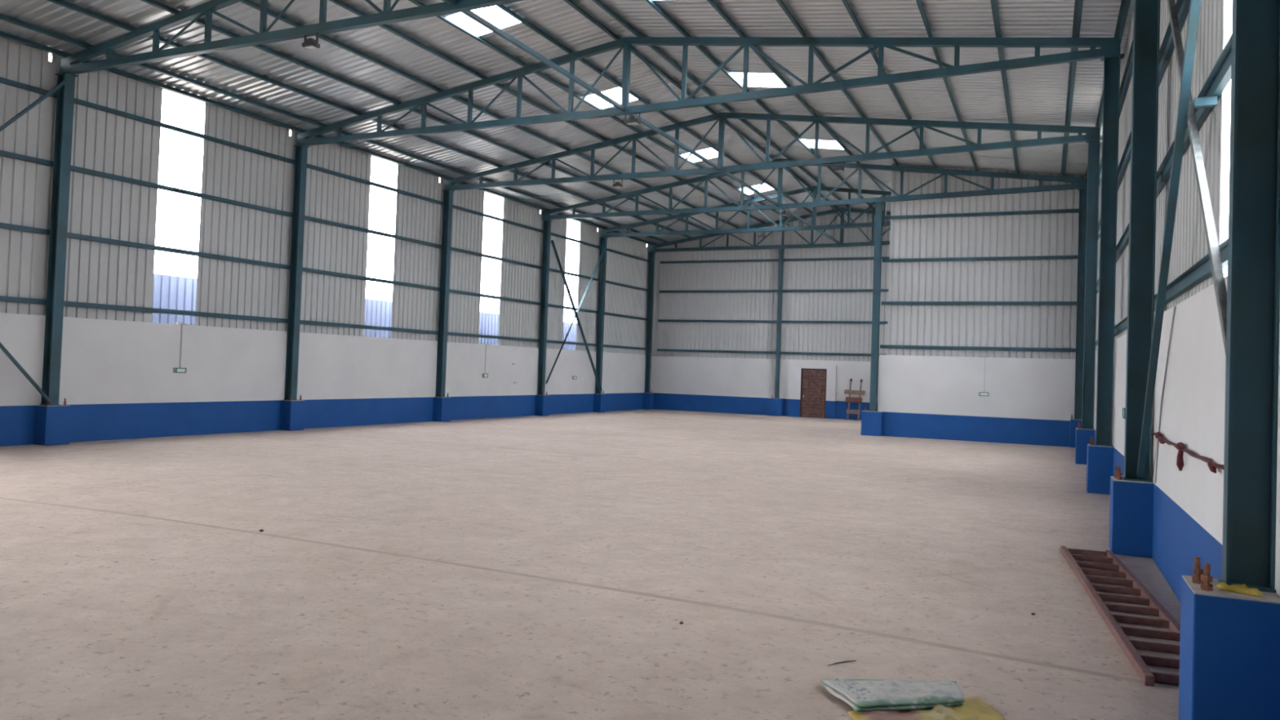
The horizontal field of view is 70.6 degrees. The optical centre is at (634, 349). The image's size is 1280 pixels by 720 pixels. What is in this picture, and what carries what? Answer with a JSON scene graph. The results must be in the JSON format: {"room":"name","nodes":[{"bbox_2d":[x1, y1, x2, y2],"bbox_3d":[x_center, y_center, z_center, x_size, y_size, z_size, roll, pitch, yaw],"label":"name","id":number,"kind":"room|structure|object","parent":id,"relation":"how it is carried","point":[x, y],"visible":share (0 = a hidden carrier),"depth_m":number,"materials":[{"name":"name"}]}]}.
{"room":"empty warehouse","nodes":[
{"label":"empty warehouse","id":0,"kind":"room"},
{"bbox_2d":[0,36,650,405],"bbox_3d":[-7.774,-2.180,23.562,0.245,7.004,41.330,1,-2,24],"label":"wall","id":1,"kind":"structure","parent":0,"point":[113,352],"depth_m":21.06,"materials":[{"name":"grey metal"}]},
{"bbox_2d":[173,322,186,373],"bbox_3d":[-9.669,-0.035,19.236,0.100,1.072,0.280,1,-2,24],"label":"outlet","id":2,"kind":"object","parent":1,"relation":"attached to","point":[175,370],"visible":1,"depth_m":19.23,"materials":[{"name":"grey plastic"}]},
{"bbox_2d":[0,392,643,446],"bbox_3d":[-7.911,1.632,23.470,0.233,0.756,41.330,1,-2,24],"label":"baseboard","id":3,"kind":"structure","parent":1,"relation":"attached to","point":[88,422],"depth_m":21.03,"materials":[{"name":"blue paint"}]},
{"bbox_2d":[481,342,488,377],"bbox_3d":[-4.923,0.360,29.715,0.100,1.135,0.270,1,-2,24],"label":"outlet","id":4,"kind":"object","parent":1,"relation":"attached to","point":[484,375],"visible":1,"depth_m":29.71,"materials":[{"name":"grey plastic"}]},
{"bbox_2d":[0,0,1133,244],"bbox_3d":[0.524,-5.824,19.881,18.180,2.194,41.600,1,-2,24],"label":"ceiling","id":5,"kind":"structure","parent":0,"point":[358,72],"depth_m":19.49,"materials":[{"name":"metal"}]},
{"bbox_2d":[0,408,1180,719],"bbox_3d":[0.185,2.321,19.650,18.600,0.250,41.900,1,-2,24],"label":"floor","id":6,"kind":"structure","parent":0,"point":[550,566],"depth_m":7.49,"materials":[{"name":"beige concrete"}]},
{"bbox_2d":[33,398,71,445],"bbox_3d":[-10.707,1.321,16.631,0.340,0.845,0.450,1,-2,24],"label":"pedestal","id":7,"kind":"object","parent":6,"relation":"on","point":[51,423],"visible":0.96,"depth_m":16.48,"materials":[{"name":"blue paint"}]},
{"bbox_2d":[39,71,78,405],"bbox_3d":[-10.647,-2.034,16.712,0.320,6.129,0.250,1,-2,24],"label":"steel column","id":8,"kind":"structure","parent":7,"relation":"on","point":[64,105],"depth_m":16.68,"materials":[{"name":"teal metal"}]},
{"bbox_2d":[0,79,67,131],"bbox_3d":[-11.665,-2.135,14.117,0.065,5.870,5.468,1,-2,24],"label":"brace","id":9,"kind":"object","parent":8,"relation":"attached to","point":[64,82],"visible":1,"depth_m":16.11,"materials":[{"name":"teal metal"}]},
{"bbox_2d":[59,0,524,74],"bbox_3d":[-2.533,-5.700,13.187,17.770,1.573,0.132,1,-2,24],"label":"roof truss","id":10,"kind":"object","parent":8,"relation":"on","point":[71,64],"visible":0.98,"depth_m":15.09,"materials":[{"name":"teal metal"}]},
{"bbox_2d":[302,33,319,49],"bbox_3d":[-5.127,-4.880,14.328,0.260,0.212,0.160,1,-2,24],"label":"floodlight","id":11,"kind":"object","parent":10,"relation":"attached to","point":[308,43],"visible":1,"depth_m":14.28,"materials":[{"name":"black metal"}]},
{"bbox_2d":[280,395,305,431],"bbox_3d":[-8.303,1.530,21.938,0.340,0.856,0.450,1,-2,24],"label":"pedestal","id":12,"kind":"object","parent":6,"relation":"on","point":[292,412],"visible":0.96,"depth_m":21.77,"materials":[{"name":"blue paint"}]},
{"bbox_2d":[283,144,310,400],"bbox_3d":[-8.242,-1.868,22.020,0.320,6.207,0.250,1,-2,24],"label":"steel column","id":13,"kind":"structure","parent":12,"relation":"on","point":[301,150],"depth_m":22.00,"materials":[{"name":"teal metal"}]},
{"bbox_2d":[296,36,1120,146],"bbox_3d":[-0.127,-5.583,18.496,17.770,1.594,0.132,1,-2,24],"label":"roof truss","id":14,"kind":"object","parent":13,"relation":"on","point":[1106,46],"visible":1,"depth_m":17.74,"materials":[{"name":"teal metal"}]},
{"bbox_2d":[623,112,640,124],"bbox_3d":[-0.043,-4.698,18.423,0.320,0.215,0.208,1,-2,24],"label":"floodlight","id":15,"kind":"object","parent":14,"relation":"hanging from","point":[632,120],"visible":1,"depth_m":18.36,"materials":[{"name":"black metal"}]},
{"bbox_2d":[432,392,451,422],"bbox_3d":[-5.842,1.745,27.373,0.340,0.867,0.450,1,-2,24],"label":"pedestal","id":16,"kind":"object","parent":6,"relation":"on","point":[441,406],"visible":1,"depth_m":27.20,"materials":[{"name":"blue paint"}]},
{"bbox_2d":[435,189,454,397],"bbox_3d":[-5.779,-1.697,27.456,0.320,6.288,0.250,1,-2,24],"label":"steel column","id":17,"kind":"structure","parent":16,"relation":"on","point":[447,193],"depth_m":27.44,"materials":[{"name":"teal metal"}]},
{"bbox_2d":[444,111,1100,190],"bbox_3d":[2.338,-5.463,23.934,17.770,1.614,0.132,1,-2,24],"label":"roof truss","id":18,"kind":"object","parent":17,"relation":"on","point":[1091,132],"visible":1,"depth_m":23.34,"materials":[{"name":"teal metal"}]},
{"bbox_2d":[613,178,622,187],"bbox_3d":[-0.475,-4.625,25.173,0.260,0.217,0.160,1,-2,24],"label":"floodlight","id":19,"kind":"object","parent":18,"relation":"attached to","point":[617,184],"visible":1,"depth_m":25.12,"materials":[{"name":"black metal"}]},
{"bbox_2d":[833,161,844,171],"bbox_3d":[5.109,-4.571,22.643,0.260,0.217,0.160,1,-2,24],"label":"floodlight","id":20,"kind":"object","parent":18,"relation":"attached to","point":[838,167],"visible":1,"depth_m":22.59,"materials":[{"name":"black metal"}]},
{"bbox_2d":[534,391,549,415],"bbox_3d":[-3.365,1.961,32.844,0.340,0.878,0.450,1,-2,24],"label":"pedestal","id":21,"kind":"object","parent":6,"relation":"on","point":[542,402],"visible":1,"depth_m":32.66,"materials":[{"name":"blue paint"}]},
{"bbox_2d":[536,219,552,395],"bbox_3d":[-3.300,-1.526,32.929,0.320,6.369,0.250,1,-2,24],"label":"steel column","id":22,"kind":"structure","parent":21,"relation":"on","point":[547,223],"depth_m":32.91,"materials":[{"name":"teal metal"}]},
{"bbox_2d":[550,240,602,391],"bbox_3d":[-2.200,-1.134,34.921,0.075,5.544,4.517,1,-2,24],"label":"brace","id":23,"kind":"object","parent":22,"relation":"attached to","point":[551,241],"visible":1,"depth_m":34.76,"materials":[{"name":"teal metal"}]},
{"bbox_2d":[542,158,1087,219],"bbox_3d":[4.752,-5.346,29.262,17.770,1.634,0.132,1,-2,24],"label":"roof truss","id":24,"kind":"object","parent":22,"relation":"on","point":[1082,182],"visible":0.93,"depth_m":28.56,"materials":[{"name":"teal metal"}]},
{"bbox_2d":[780,208,788,215],"bbox_3d":[4.835,-4.438,29.187,0.260,0.220,0.160,1,-2,24],"label":"floodlight","id":25,"kind":"object","parent":24,"relation":"attached to","point":[784,212],"visible":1,"depth_m":29.14,"materials":[{"name":"black metal"}]},
{"bbox_2d":[593,390,605,412],"bbox_3d":[-1.452,2.127,37.069,0.340,0.887,0.450,1,-2,24],"label":"pedestal","id":26,"kind":"object","parent":6,"relation":"on","point":[599,400],"visible":0.96,"depth_m":36.89,"materials":[{"name":"blue paint"}]},
{"bbox_2d":[595,236,608,394],"bbox_3d":[-1.386,-1.393,37.154,0.320,6.431,0.250,1,-2,24],"label":"steel column","id":27,"kind":"structure","parent":26,"relation":"on","point":[599,355],"depth_m":37.14,"materials":[{"name":"metal"}]},
{"bbox_2d":[545,245,606,383],"bbox_3d":[-2.196,-1.478,35.007,0.075,5.679,4.498,1,-2,24],"label":"brace","id":28,"kind":"object","parent":27,"relation":"attached to","point":[603,251],"visible":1,"depth_m":34.75,"materials":[{"name":"teal metal"}]},
{"bbox_2d":[600,186,891,237],"bbox_3d":[4.229,-5.308,34.770,12.268,1.651,0.132,1,-2,24],"label":"roof truss","id":29,"kind":"object","parent":27,"relation":"on","point":[604,233],"visible":0.93,"depth_m":34.47,"materials":[{"name":"teal metal"}]},
{"bbox_2d":[758,231,764,237],"bbox_3d":[4.831,-4.371,34.459,0.260,0.222,0.160,1,-2,24],"label":"floodlight","id":30,"kind":"object","parent":29,"relation":"attached to","point":[762,235],"visible":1,"depth_m":34.40,"materials":[{"name":"black metal"}]},
{"bbox_2d":[643,390,653,409],"bbox_3d":[0.621,2.308,41.648,0.340,0.897,0.450,1,-2,24],"label":"pedestal","id":31,"kind":"object","parent":6,"relation":"on","point":[648,397],"visible":1,"depth_m":41.46,"materials":[{"name":"blue paint"}]},
{"bbox_2d":[644,251,656,392],"bbox_3d":[0.689,-1.250,41.734,0.320,6.499,0.250,1,-2,24],"label":"steel column","id":32,"kind":"structure","parent":31,"relation":"on","point":[651,255],"depth_m":41.72,"materials":[{"name":"metal"}]},
{"bbox_2d":[649,207,890,252],"bbox_3d":[6.305,-5.207,39.351,12.268,1.668,0.132,1,-2,24],"label":"roof truss","id":33,"kind":"object","parent":32,"relation":"on","point":[652,247],"visible":0.77,"depth_m":39.26,"materials":[{"name":"teal metal"}]},
{"bbox_2d":[766,395,782,416],"bbox_3d":[6.098,2.442,39.393,0.620,0.897,0.290,1,-2,24],"label":"pedestal","id":34,"kind":"object","parent":6,"relation":"on","point":[775,406],"visible":1,"depth_m":39.26,"materials":[{"name":"blue paint"}]},
{"bbox_2d":[774,248,783,398],"bbox_3d":[6.289,-1.120,39.462,0.210,6.514,0.270,1,-2,24],"label":"steel column","id":35,"kind":"structure","parent":34,"relation":"on","point":[780,251],"depth_m":39.40,"materials":[{"name":"teal metal"}]},
{"bbox_2d":[827,660,856,666],"bbox_3d":[1.236,1.872,5.409,0.222,0.008,0.014,3,-2,-30],"label":"twig","id":36,"kind":"object","parent":6,"relation":"on","point":[848,660],"visible":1,"depth_m":5.41,"materials":[{"name":"wood"}]},
{"bbox_2d":[844,378,865,420],"bbox_3d":[9.169,2.099,37.816,0.860,1.730,0.573,1,-2,24],"label":"rack","id":37,"kind":"object","parent":6,"relation":"on","point":[848,399],"visible":1,"depth_m":37.77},
{"bbox_2d":[861,406,883,435],"bbox_3d":[7.326,2.208,27.878,0.600,0.878,0.520,1,-2,24],"label":"pedestal","id":38,"kind":"object","parent":6,"relation":"on","point":[871,421],"visible":1,"depth_m":27.64,"materials":[{"name":"blue paint"}]},
{"bbox_2d":[868,201,884,411],"bbox_3d":[7.452,-1.321,27.926,0.260,6.456,0.310,1,-2,24],"label":"steel column","id":39,"kind":"structure","parent":38,"relation":"on","point":[878,205],"depth_m":27.84,"materials":[{"name":"teal metal"}]},
{"bbox_2d":[848,696,1004,719],"bbox_3d":[1.484,1.847,4.583,0.874,0.038,0.532,2,-1,-9],"label":"sack","id":40,"kind":"object","parent":6,"relation":"on","point":[974,708],"visible":0.77,"depth_m":4.61,"materials":[{"name":"yellow fabric"}]},
{"bbox_2d":[822,678,964,711],"bbox_3d":[1.426,1.821,4.811,0.762,0.047,0.426,2,-1,-7],"label":"sack","id":41,"kind":"object","parent":40,"relation":"on","point":[862,695],"visible":1,"depth_m":4.78,"materials":[{"name":"white fabric"}]},
{"bbox_2d":[1069,414,1081,447],"bbox_3d":[12.459,2.304,25.490,0.356,0.922,0.190,1,-2,24],"label":"pedestal","id":42,"kind":"object","parent":6,"relation":"on","point":[1073,423],"visible":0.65,"depth_m":25.44,"materials":[{"name":"blue paint"}]},
{"bbox_2d":[1073,187,1087,419],"bbox_3d":[12.624,-1.288,25.566,0.340,6.540,0.190,1,-2,24],"label":"steel column","id":43,"kind":"structure","parent":42,"relation":"on","point":[1082,192],"depth_m":25.56,"materials":[{"name":"metal"}]},
{"bbox_2d":[1075,422,1094,464],"bbox_3d":[10.036,2.094,20.164,0.376,0.911,0.440,1,-2,24],"label":"pedestal","id":44,"kind":"object","parent":6,"relation":"on","point":[1082,437],"visible":0.84,"depth_m":19.99,"materials":[{"name":"blue paint"}]},
{"bbox_2d":[1080,138,1102,429],"bbox_3d":[10.194,-1.454,20.214,0.340,6.459,0.240,1,-2,24],"label":"steel column","id":45,"kind":"structure","parent":44,"relation":"on","point":[1093,162],"depth_m":20.20,"materials":[{"name":"metal"}]},
{"bbox_2d":[1086,436,1113,494],"bbox_3d":[7.575,1.879,14.729,0.376,0.899,0.440,1,-2,24],"label":"pedestal","id":46,"kind":"object","parent":6,"relation":"on","point":[1100,459],"visible":0.82,"depth_m":14.54,"materials":[{"name":"blue paint"}]},
{"bbox_2d":[1094,53,1124,446],"bbox_3d":[7.732,-1.623,14.778,0.340,6.376,0.240,1,-2,24],"label":"steel column","id":47,"kind":"structure","parent":46,"relation":"on","point":[1111,89],"depth_m":14.77,"materials":[{"name":"teal metal"}]},
{"bbox_2d":[1060,546,1180,686],"bbox_3d":[3.878,1.984,7.185,0.465,0.060,4.386,1,-2,19],"label":"ladder","id":48,"kind":"object","parent":6,"relation":"on","point":[1139,662],"visible":0.78,"depth_m":6.82,"materials":[{"name":"red paint"}]},
{"bbox_2d":[1108,465,1153,558],"bbox_3d":[5.172,1.670,9.421,0.376,0.888,0.440,1,-2,24],"label":"pedestal","id":49,"kind":"object","parent":6,"relation":"on","point":[1131,502],"visible":0.89,"depth_m":9.23,"materials":[{"name":"blue paint"}]},
{"bbox_2d":[1122,0,1160,482],"bbox_3d":[5.327,-1.788,9.469,0.340,6.295,0.240,1,-2,24],"label":"steel column","id":50,"kind":"structure","parent":49,"relation":"on","point":[1146,21],"depth_m":9.45,"materials":[{"name":"teal metal"}]},
{"bbox_2d":[1137,0,1201,477],"bbox_3d":[4.220,-1.685,6.998,0.060,5.806,5.235,1,-2,24],"label":"brace","id":51,"kind":"object","parent":50,"relation":"attached to","point":[1195,5],"visible":1,"depth_m":7.43,"materials":[{"name":"teal metal"}]},
{"bbox_2d":[1166,0,1226,355],"bbox_3d":[4.270,-1.849,6.955,0.060,5.338,5.253,1,-2,24],"label":"brace","id":52,"kind":"object","parent":50,"relation":"attached to","point":[1220,286],"visible":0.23,"depth_m":6.22,"materials":[{"name":"grey metal"}]},
{"bbox_2d":[1193,96,1217,108],"bbox_3d":[4.146,-1.797,6.577,0.140,0.060,0.060,1,-2,24],"label":"bracket","id":53,"kind":"object","parent":52,"relation":"attached to","point":[1211,101],"visible":1,"depth_m":6.56,"materials":[{"name":"teal metal"}]},
{"bbox_2d":[1178,556,1279,719],"bbox_3d":[2.896,1.472,4.396,0.376,0.877,0.440,1,-2,24],"label":"pedestal","id":54,"kind":"object","parent":6,"relation":"on","point":[1229,642],"visible":0.9,"depth_m":4.22,"materials":[{"name":"blue paint"}]},
{"bbox_2d":[1216,582,1262,596],"bbox_3d":[2.888,1.139,4.324,0.068,0.039,0.200,3,-2,-45],"label":"packet","id":55,"kind":"object","parent":54,"relation":"on","point":[1239,588],"visible":1,"depth_m":4.31,"materials":[{"name":"yellow plastic"}]},
{"bbox_2d":[1217,0,1279,593],"bbox_3d":[3.123,-1.940,4.519,0.310,6.220,0.170,1,-2,24],"label":"steel column","id":56,"kind":"structure","parent":54,"relation":"on","point":[1253,282],"depth_m":4.47,"materials":[{"name":"teal metal"}]},
{"bbox_3d":[-12.982,1.122,11.605,0.340,0.835,0.450,1,-2,24],"label":"pedestal","id":57,"kind":"object","parent":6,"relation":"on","visible":0},
{"bbox_3d":[-12.924,-2.192,11.686,0.320,6.054,0.250,1,-2,24],"label":"steel column","id":58,"kind":"structure","parent":57,"relation":"on","visible":0},
{"bbox_2d":[0,342,52,404],"bbox_3d":[-11.626,-2.069,14.085,0.065,5.929,5.448,1,-2,24],"label":"brace","id":59,"kind":"object","parent":58,"relation":"attached to","point":[2,348],"visible":1,"depth_m":16.04,"materials":[{"name":"teal metal"}]},
{"bbox_3d":[-4.812,-5.811,8.159,17.770,1.554,0.132,1,-2,24],"label":"roof truss","id":60,"kind":"object","parent":58,"relation":"on","visible":0},
{"bbox_2d":[441,0,842,245],"bbox_3d":[1.925,-4.783,23.192,0.070,0.577,33.000,1,-2,24],"label":"purlin","id":61,"kind":"structure","parent":60,"relation":"attached to","point":[470,14],"depth_m":17.33,"materials":[{"name":"teal metal"}]},
{"bbox_2d":[650,207,890,402],"bbox_3d":[6.373,-2.026,39.721,12.400,8.349,0.235,1,-2,24],"label":"wall","id":62,"kind":"structure","parent":0,"point":[714,323],"depth_m":39.96,"materials":[{"name":"white metal"}]},
{"bbox_2d":[653,392,869,420],"bbox_3d":[6.261,2.523,39.589,12.300,0.756,0.233,1,-2,24],"label":"baseboard","id":63,"kind":"structure","parent":62,"relation":"attached to","point":[673,402],"depth_m":40.45,"materials":[{"name":"blue paint"}]},
{"bbox_2d":[786,399,835,418],"bbox_3d":[7.560,2.548,38.797,2.060,0.755,0.183,1,-2,24],"label":"trim","id":64,"kind":"structure","parent":62,"relation":"attached to","point":[793,405],"depth_m":38.93,"materials":[{"name":"blue paint"}]},
{"bbox_2d":[787,364,836,400],"bbox_3d":[7.600,1.409,38.826,2.060,1.526,0.180,1,-2,24],"label":"trim","id":65,"kind":"structure","parent":62,"relation":"attached to","point":[794,370],"depth_m":38.92,"materials":[{"name":"white paint"}]},
{"bbox_2d":[800,368,826,418],"bbox_3d":[7.659,1.875,38.775,1.110,2.105,0.110,1,-2,24],"label":"door","id":66,"kind":"structure","parent":62,"relation":"in","point":[813,381],"depth_m":38.77,"materials":[{"name":"brown wood"}]},
{"bbox_2d":[877,163,1087,446],"bbox_3d":[10.275,-1.517,26.840,5.790,8.473,0.235,1,-2,24],"label":"wall","id":67,"kind":"structure","parent":0,"point":[971,277],"depth_m":26.78,"materials":[{"name":"white metal"}]},
{"bbox_2d":[978,355,988,396],"bbox_3d":[10.276,0.787,26.622,0.280,1.179,0.100,1,-2,24],"label":"box","id":68,"kind":"object","parent":67,"relation":"attached to","point":[980,393],"visible":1,"depth_m":26.59,"materials":[{"name":"grey plastic"}]},
{"bbox_2d":[1093,0,1279,595],"bbox_3d":[6.523,-2.026,11.518,0.245,7.005,31.200,1,-2,24],"label":"wall","id":69,"kind":"structure","parent":0,"point":[1193,406],"depth_m":7.60,"materials":[{"name":"white paint"}]},
{"bbox_2d":[1122,407,1124,418],"bbox_3d":[6.648,0.866,12.262,0.050,0.142,0.330,1,-2,24],"label":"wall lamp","id":70,"kind":"object","parent":69,"relation":"attached to","point":[1123,408],"visible":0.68,"depth_m":12.32,"materials":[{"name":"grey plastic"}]},
{"bbox_2d":[1094,430,1222,602],"bbox_3d":[6.396,1.814,11.421,0.233,0.784,31.200,1,-2,24],"label":"baseboard","id":71,"kind":"structure","parent":69,"relation":"attached to","point":[1178,538],"depth_m":7.51,"materials":[{"name":"blue paint"}]},
{"bbox_2d":[1154,306,1175,483],"bbox_3d":[4.930,0.474,8.421,0.014,1.658,1.241,1,-2,24],"label":"earth wire","id":72,"kind":"object","parent":69,"relation":"attached to","point":[1174,311],"visible":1,"depth_m":8.50,"materials":[{"name":"grey metal"}]},
{"bbox_2d":[1149,431,1223,473],"bbox_3d":[4.184,0.831,6.871,0.065,0.240,5.220,1,-2,24],"label":"rope","id":73,"kind":"object","parent":69,"relation":"attached to","point":[1180,446],"visible":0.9,"depth_m":7.15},
{"bbox_3d":[1.129,2.782,26.838,100.000,0.150,130.000,1,-2,24],"label":"ground","id":74,"kind":"structure","parent":0,"visible":0},
{"bbox_2d":[151,273,576,350],"bbox_3d":[-5.319,0.595,31.384,0.310,4.047,40.400,1,-2,24],"label":"wall","id":75,"kind":"structure","parent":74,"relation":"on","point":[169,291],"depth_m":20.57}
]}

